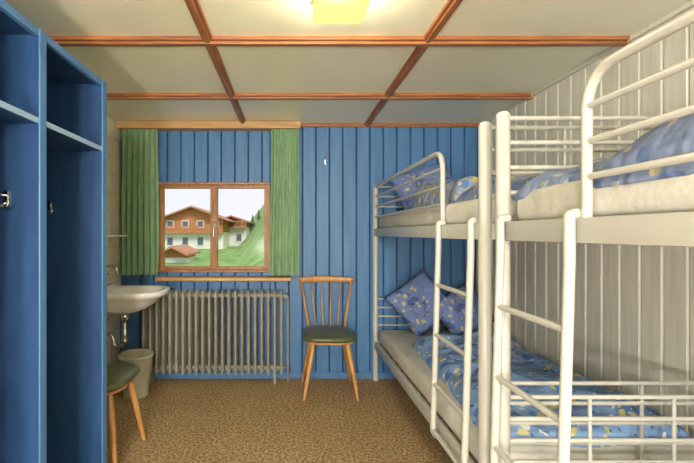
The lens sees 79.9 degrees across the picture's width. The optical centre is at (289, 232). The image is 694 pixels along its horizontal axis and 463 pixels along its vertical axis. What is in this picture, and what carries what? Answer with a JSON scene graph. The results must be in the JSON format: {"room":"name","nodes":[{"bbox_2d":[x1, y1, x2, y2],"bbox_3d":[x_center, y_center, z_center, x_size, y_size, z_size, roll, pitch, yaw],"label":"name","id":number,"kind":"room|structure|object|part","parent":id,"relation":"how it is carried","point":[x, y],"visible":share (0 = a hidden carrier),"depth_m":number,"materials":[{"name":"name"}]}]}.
{"room":"hostel dormitory room","nodes":[
{"label":"hostel dormitory room","id":0,"kind":"room"},
{"bbox_2d":[107,116,119,361],"bbox_3d":[-1.514,0.157,-0.010,0.060,2.218,7.180,0,0,0],"label":"wall","id":1,"kind":"structure","parent":0,"point":[113,325],"depth_m":3.45,"materials":[{"name":"grey"}]},
{"bbox_2d":[107,118,120,320],"bbox_3d":[-1.480,-0.108,3.144,0.008,1.649,1.049,0,0,0],"label":"tile backsplash","id":2,"kind":"structure","parent":1,"relation":"attached to","point":[113,134],"depth_m":3.43,"materials":[{"name":"beige tile"}]},
{"bbox_2d":[107,264,169,348],"bbox_3d":[-1.208,0.557,3.100,0.551,0.637,0.460,0,0,0],"label":"basin","id":3,"kind":"object","parent":2,"relation":"attached to","point":[124,300],"visible":0.68,"depth_m":3.02,"materials":[{"name":"white ceramic"}]},
{"bbox_2d":[107,264,118,275],"bbox_3d":[-1.377,0.327,3.100,0.176,0.178,0.200,0,0,0],"label":"tap","id":4,"kind":"object","parent":3,"relation":"on","point":[108,266],"depth_m":3.09,"materials":[{"name":"silver metal"}]},
{"bbox_3d":[-1.200,0.512,3.100,0.536,0.177,0.460,0,0,0],"label":"bowl","id":5,"kind":"part","parent":3,"relation":"part of","materials":[{"name":"white ceramic"}]},
{"bbox_2d":[107,235,126,240],"bbox_3d":[-1.420,0.044,3.160,0.133,0.055,0.520,0,0,0],"label":"shelf","id":6,"kind":"object","parent":1,"relation":"attached to","point":[113,236],"visible":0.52,"depth_m":3.28,"materials":[{"name":"white ceramic"}]},
{"bbox_2d":[107,379,477,462],"bbox_3d":[0.088,1.306,0.040,3.264,0.080,7.400,0,0,0],"label":"floor","id":7,"kind":"structure","parent":0,"point":[184,420],"depth_m":2.71,"materials":[{"name":"carpet"}]},
{"bbox_2d":[0,0,106,462],"bbox_3d":[-1.183,0.271,1.230,0.598,1.990,1.500,0,0,0],"label":"wardrobe","id":8,"kind":"object","parent":7,"relation":"on","point":[53,107],"visible":1,"depth_m":1.80,"materials":[{"name":"blue paint"}]},
{"bbox_2d":[0,108,34,122],"bbox_3d":[-1.183,-0.398,1.228,0.574,0.018,0.453,0,0,0],"label":"shelf","id":9,"kind":"object","parent":8,"relation":"attached to","point":[7,115],"depth_m":1.38,"materials":[{"name":"blue paint"}]},
{"bbox_3d":[-0.895,-0.710,1.228,0.017,0.028,0.449,0,0,0],"label":"rail","id":10,"kind":"part","parent":8,"relation":"part of","materials":[{"name":"paint"}]},
{"bbox_3d":[-1.186,0.271,1.470,0.592,1.990,0.032,0,0,0],"label":"panel","id":11,"kind":"part","parent":8,"relation":"part of","materials":[{"name":"blue paint"}]},
{"bbox_3d":[-1.193,-0.713,1.230,0.578,0.018,1.490,0,0,0],"label":"panel","id":12,"kind":"part","parent":8,"relation":"part of","materials":[{"name":"blue paint"}]},
{"bbox_2d":[46,127,99,150],"bbox_3d":[-1.183,-0.398,1.712,0.574,0.018,0.453,0,0,0],"label":"shelf","id":13,"kind":"object","parent":8,"relation":"attached to","point":[57,138],"depth_m":1.76,"materials":[{"name":"blue paint"}]},
{"bbox_3d":[-0.895,-0.710,1.712,0.017,0.028,0.449,0,0,0],"label":"rail","id":14,"kind":"part","parent":8,"relation":"part of","materials":[{"name":"paint"}]},
{"bbox_3d":[-1.186,0.271,1.960,0.592,1.990,0.041,0,0,0],"label":"panel","id":15,"kind":"part","parent":8,"relation":"part of","materials":[{"name":"blue paint"}]},
{"bbox_2d":[107,362,145,462],"bbox_3d":[-1.123,0.820,2.310,0.483,0.898,0.476,0,0,0],"label":"dining chair","id":16,"kind":"object","parent":7,"relation":"on","point":[120,375],"visible":0.27,"depth_m":2.25,"materials":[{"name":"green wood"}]},
{"bbox_3d":[-0.929,1.055,2.145,0.037,0.426,0.126,0,0,-41],"label":"leg","id":17,"kind":"part","parent":16,"relation":"part of","materials":[{"name":"brown wood"}]},
{"bbox_2d":[107,362,139,392],"bbox_3d":[-1.090,0.805,2.310,0.416,0.048,0.424,0,0,0],"label":"seat cushion","id":18,"kind":"object","parent":16,"relation":"on","point":[119,374],"depth_m":2.29,"materials":[{"name":"green leather"}]},
{"bbox_3d":[-0.929,1.055,2.475,0.037,0.426,0.126,0,0,41],"label":"leg","id":19,"kind":"part","parent":16,"relation":"part of","materials":[{"name":"brown wood"}]},
{"bbox_2d":[118,349,153,399],"bbox_3d":[-1.200,1.101,3.200,0.266,0.328,0.266,0,0,0],"label":"waste bin","id":20,"kind":"object","parent":7,"relation":"on","point":[141,357],"visible":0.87,"depth_m":3.14,"materials":[{"name":"plastic"}]},
{"bbox_2d":[142,289,288,384],"bbox_3d":[-0.623,0.875,3.470,1.228,0.787,0.152,0,0,0],"label":"radiator","id":21,"kind":"object","parent":7,"relation":"on","point":[174,327],"visible":0.89,"depth_m":3.40,"materials":[{"name":"metal"}]},
{"bbox_2d":[298,276,359,400],"bbox_3d":[0.310,0.820,3.318,0.476,0.898,0.483,0,0,0],"label":"dining chair","id":22,"kind":"object","parent":7,"relation":"on","point":[344,336],"visible":1,"depth_m":3.31,"materials":[{"name":"brown wood"}]},
{"bbox_3d":[0.145,1.055,3.448,0.129,0.426,0.037,0,0,43],"label":"leg","id":23,"kind":"part","parent":22,"relation":"part of","materials":[{"name":"brown wood"}]},
{"bbox_3d":[0.145,1.055,3.124,0.126,0.426,0.037,0,0,-41],"label":"leg","id":24,"kind":"part","parent":22,"relation":"part of","materials":[{"name":"brown wood"}]},
{"bbox_3d":[0.310,0.399,3.534,0.476,0.055,0.053,0,0,0],"label":"rail","id":25,"kind":"part","parent":22,"relation":"part of","materials":[{"name":"brown wood"}]},
{"bbox_2d":[302,326,356,342],"bbox_3d":[0.310,0.805,3.285,0.424,0.048,0.416,0,0,0],"label":"seat cushion","id":26,"kind":"object","parent":22,"relation":"on","point":[313,334],"depth_m":3.17,"materials":[{"name":"green fabric"}]},
{"bbox_3d":[0.475,1.055,3.448,0.129,0.426,0.037,0,0,-43],"label":"leg","id":27,"kind":"part","parent":22,"relation":"part of","materials":[{"name":"brown wood"}]},
{"bbox_3d":[0.475,1.055,3.124,0.126,0.426,0.037,0,0,41],"label":"leg","id":28,"kind":"part","parent":22,"relation":"part of","materials":[{"name":"brown wood"}]},
{"bbox_2d":[373,121,693,462],"bbox_3d":[1.168,0.332,2.538,1.013,1.868,2.055,0,0,0],"label":"bunk bed","id":29,"kind":"object","parent":7,"relation":"on","point":[452,367],"visible":0.6,"depth_m":1.89,"materials":[{"name":"white painted metal"},{"name":"patterned blue cloth"},{"name":"mattress cloth"}]},
{"bbox_2d":[384,269,444,335],"bbox_3d":[1.070,0.576,3.360,0.420,0.420,0.150,-36,-19,-5],"label":"pillow","id":30,"kind":"object","parent":29,"relation":"on","point":[414,301],"depth_m":3.30,"materials":[{"name":"blue fabric"}]},
{"bbox_2d":[389,163,452,209],"bbox_3d":[1.100,-0.344,3.300,0.500,0.420,0.158,-18,-25,-2],"label":"pillow","id":31,"kind":"object","parent":29,"relation":"on","point":[409,189],"depth_m":3.27,"materials":[{"name":"blue fabric"}]},
{"bbox_2d":[429,179,445,182],"bbox_3d":[1.300,-0.264,3.050,0.500,0.380,0.154,0,-45,-12],"label":"pillow","id":32,"kind":"object","parent":29,"relation":"on","point":[433,180],"depth_m":3.08,"materials":[{"name":"blue fabric"}]},
{"bbox_3d":[1.180,-0.086,2.538,0.854,0.117,1.925,0,0,0],"label":"mattress","id":33,"kind":"part","parent":29,"relation":"part of","materials":[{"name":"white fabric"}]},
{"bbox_2d":[440,282,493,334],"bbox_3d":[1.400,0.636,3.320,0.420,0.380,0.167,-25,-14,-17],"label":"pillow","id":34,"kind":"object","parent":29,"relation":"on","point":[452,305],"depth_m":3.25,"materials":[{"name":"blue fabric"}]},
{"bbox_2d":[411,175,536,208],"bbox_3d":[1.182,-0.240,2.377,0.781,0.216,0.766,0,0,0],"label":"duvet","id":35,"kind":"object","parent":29,"relation":"on","point":[453,188],"depth_m":2.23,"materials":[{"name":"blue fabric"}]},
{"bbox_3d":[1.180,0.879,2.538,0.854,0.117,1.925,0,0,0],"label":"mattress","id":36,"kind":"part","parent":29,"relation":"part of","materials":[{"name":"white fabric"}]},
{"bbox_2d":[412,331,690,447],"bbox_3d":[1.195,0.759,2.299,0.803,0.149,1.425,0,0,0],"label":"duvet","id":37,"kind":"object","parent":29,"relation":"on","point":[524,365],"depth_m":1.91,"materials":[{"name":"blue fabric"}]},
{"bbox_2d":[490,8,693,462],"bbox_3d":[1.157,0.425,0.422,0.982,1.682,2.031,0,0,0],"label":"bunk bed","id":38,"kind":"object","parent":7,"relation":"on","point":[642,194],"visible":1,"depth_m":1.02,"materials":[{"name":"white painted metal"},{"name":"fabric"}]},
{"bbox_2d":[512,114,693,200],"bbox_3d":[1.170,-0.192,0.639,0.870,0.165,1.491,0,0,0],"label":"duvet","id":39,"kind":"object","parent":38,"relation":"on","point":[664,155],"depth_m":0.91,"materials":[{"name":"blue fabric"}]},
{"bbox_3d":[1.180,-0.086,0.422,0.854,0.117,1.925,0,0,0],"label":"mattress","id":40,"kind":"part","parent":38,"relation":"part of","materials":[{"name":"white fabric"}]},
{"bbox_2d":[120,127,477,371],"bbox_3d":[0.088,0.157,3.660,3.264,2.218,0.160,0,0,0],"label":"wall","id":41,"kind":"structure","parent":0,"point":[336,196],"depth_m":3.58,"materials":[{"name":"blue wood"}]},
{"bbox_2d":[116,121,300,130],"bbox_3d":[-0.690,-0.919,3.522,1.560,0.064,0.115,0,0,0],"label":"board","id":42,"kind":"object","parent":41,"relation":"attached to","point":[160,125],"visible":0.98,"depth_m":3.46,"materials":[{"name":"brown wood"}]},
{"bbox_2d":[121,129,158,275],"bbox_3d":[-1.286,-0.260,3.506,0.331,1.253,0.062,0,0,0],"label":"curtain","id":43,"kind":"object","parent":42,"relation":"hanging from","point":[140,179],"visible":1,"depth_m":3.51,"materials":[{"name":"green fabric"}]},
{"bbox_2d":[269,129,299,275],"bbox_3d":[-0.047,-0.260,3.507,0.268,1.253,0.062,0,0,0],"label":"curtain","id":44,"kind":"object","parent":42,"relation":"hanging from","point":[284,247],"visible":1,"depth_m":3.50,"materials":[{"name":"green fabric"}]},
{"bbox_2d":[160,185,266,269],"bbox_3d":[-0.665,-0.049,3.603,0.940,0.740,0.045,0,0,0],"label":"window","id":45,"kind":"structure","parent":41,"relation":"in","point":[162,187],"depth_m":3.58,"materials":[{"name":"brown wood"}]},
{"bbox_3d":[-0.429,-0.049,3.603,0.468,0.740,0.045,0,0,0],"label":"sash","id":46,"kind":"part","parent":45,"relation":"part of","materials":[{"name":"brown wood"}]},
{"bbox_2d":[158,182,269,271],"bbox_3d":[-0.665,-0.049,3.625,0.980,0.780,0.150,0,0,0],"label":"window frame","id":47,"kind":"structure","parent":41,"relation":"attached to","point":[160,183],"depth_m":3.55,"materials":[{"name":"brown wood"}]},
{"bbox_2d":[212,186,215,268],"bbox_3d":[-0.661,-0.049,3.574,0.032,0.720,0.012,0,0,0],"label":"astragal","id":48,"kind":"object","parent":47,"relation":"in","point":[213,187],"visible":1,"depth_m":3.57,"materials":[{"name":"brown wood"}]},
{"bbox_2d":[155,276,290,280],"bbox_3d":[-0.560,0.389,3.505,1.140,0.030,0.150,0,0,0],"label":"window sill","id":49,"kind":"structure","parent":41,"relation":"attached to","point":[160,278],"depth_m":3.43,"materials":[{"name":"brown wood"}]},
{"bbox_2d":[156,372,409,378],"bbox_3d":[0.088,1.238,3.571,3.144,0.055,0.018,0,0,0],"label":"baseboard","id":50,"kind":"structure","parent":41,"relation":"attached to","point":[292,375],"depth_m":3.56,"materials":[{"name":"blue wood"}]},
{"bbox_2d":[301,123,478,126],"bbox_3d":[0.875,-0.937,3.567,1.570,0.030,0.025,0,0,0],"label":"trim","id":51,"kind":"structure","parent":41,"relation":"attached to","point":[302,124],"depth_m":3.56,"materials":[{"name":"brown wood"}]},
{"bbox_2d":[5,0,690,122],"bbox_3d":[0.088,-0.992,0.040,3.264,0.080,7.400,0,0,0],"label":"ceiling","id":52,"kind":"structure","parent":0,"point":[123,69],"depth_m":2.21,"materials":[{"name":"paint"}]},
{"bbox_2d":[184,0,245,123],"bbox_3d":[-0.400,-0.938,-0.010,0.052,0.028,7.180,0,0,0],"label":"trim","id":53,"kind":"structure","parent":52,"relation":"attached to","point":[194,7],"depth_m":2.12,"materials":[{"name":"brown wood"}]},
{"bbox_2d":[107,93,532,99],"bbox_3d":[0.088,-0.936,2.820,3.144,0.032,0.064,0,0,0],"label":"trim","id":54,"kind":"structure","parent":52,"relation":"attached to","point":[110,96],"depth_m":2.80,"materials":[{"name":"brown wood"}]},
{"bbox_2d":[49,36,630,46],"bbox_3d":[0.088,-0.936,2.010,3.144,0.032,0.064,0,0,0],"label":"trim","id":55,"kind":"structure","parent":52,"relation":"attached to","point":[63,41],"depth_m":1.99,"materials":[{"name":"brown wood"}]},
{"bbox_2d":[313,0,369,23],"bbox_3d":[0.198,-0.907,1.600,0.210,0.090,0.210,0,0,0],"label":"ceiling lamp","id":56,"kind":"object","parent":52,"relation":"attached to","point":[324,11],"depth_m":1.60,"materials":[{"name":"yellow glass"}]},
{"bbox_2d":[364,0,462,125],"bbox_3d":[0.670,-0.938,-0.010,0.052,0.028,7.180,0,0,0],"label":"trim","id":57,"kind":"structure","parent":52,"relation":"attached to","point":[450,6],"depth_m":2.13,"materials":[{"name":"brown wood"}]},
{"bbox_2d":[489,7,693,437],"bbox_3d":[1.690,0.157,-0.010,0.060,2.218,7.180,0,0,0],"label":"wall","id":58,"kind":"structure","parent":0,"point":[634,310],"depth_m":2.09,"materials":[{"name":"grey wood"}]},
{"bbox_2d":[479,0,693,123],"bbox_3d":[1.650,-0.941,-0.022,0.020,0.022,7.155,0,0,0],"label":"trim","id":59,"kind":"structure","parent":58,"relation":"attached to","point":[690,4],"depth_m":2.14,"materials":[{"name":"white wood"}]},
{"label":"outside","id":60,"kind":"structure","parent":0,"visible":0},
{"bbox_2d":[165,205,263,265],"bbox_3d":[-15.000,-4.149,43.000,90.000,13.315,74.000,0,0,0],"label":"hillside","id":61,"kind":"structure","parent":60,"point":[250,252],"depth_m":28.37,"materials":[{"name":"green plant"}]},
{"bbox_2d":[165,244,199,262],"bbox_3d":[-7.300,1.726,27.000,1.984,1.880,3.600,0,0,0],"label":"garden shed","id":62,"kind":"object","parent":61,"relation":"on","point":[184,253],"visible":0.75,"depth_m":26.02,"materials":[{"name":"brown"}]},
{"bbox_2d":[165,206,235,248],"bbox_3d":[-9.000,-0.139,40.900,6.944,4.710,7.400,0,0,0],"label":"chalet","id":63,"kind":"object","parent":61,"relation":"on","point":[190,225],"visible":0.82,"depth_m":38.00,"materials":[{"name":"white paint"}]},
{"bbox_2d":[225,215,252,245],"bbox_3d":[-5.950,0.186,44.900,3.596,3.960,7.400,0,0,0],"label":"chalet","id":64,"kind":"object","parent":61,"relation":"on","point":[239,231],"visible":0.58,"depth_m":42.00,"materials":[{"name":"white paint"}]}
]}

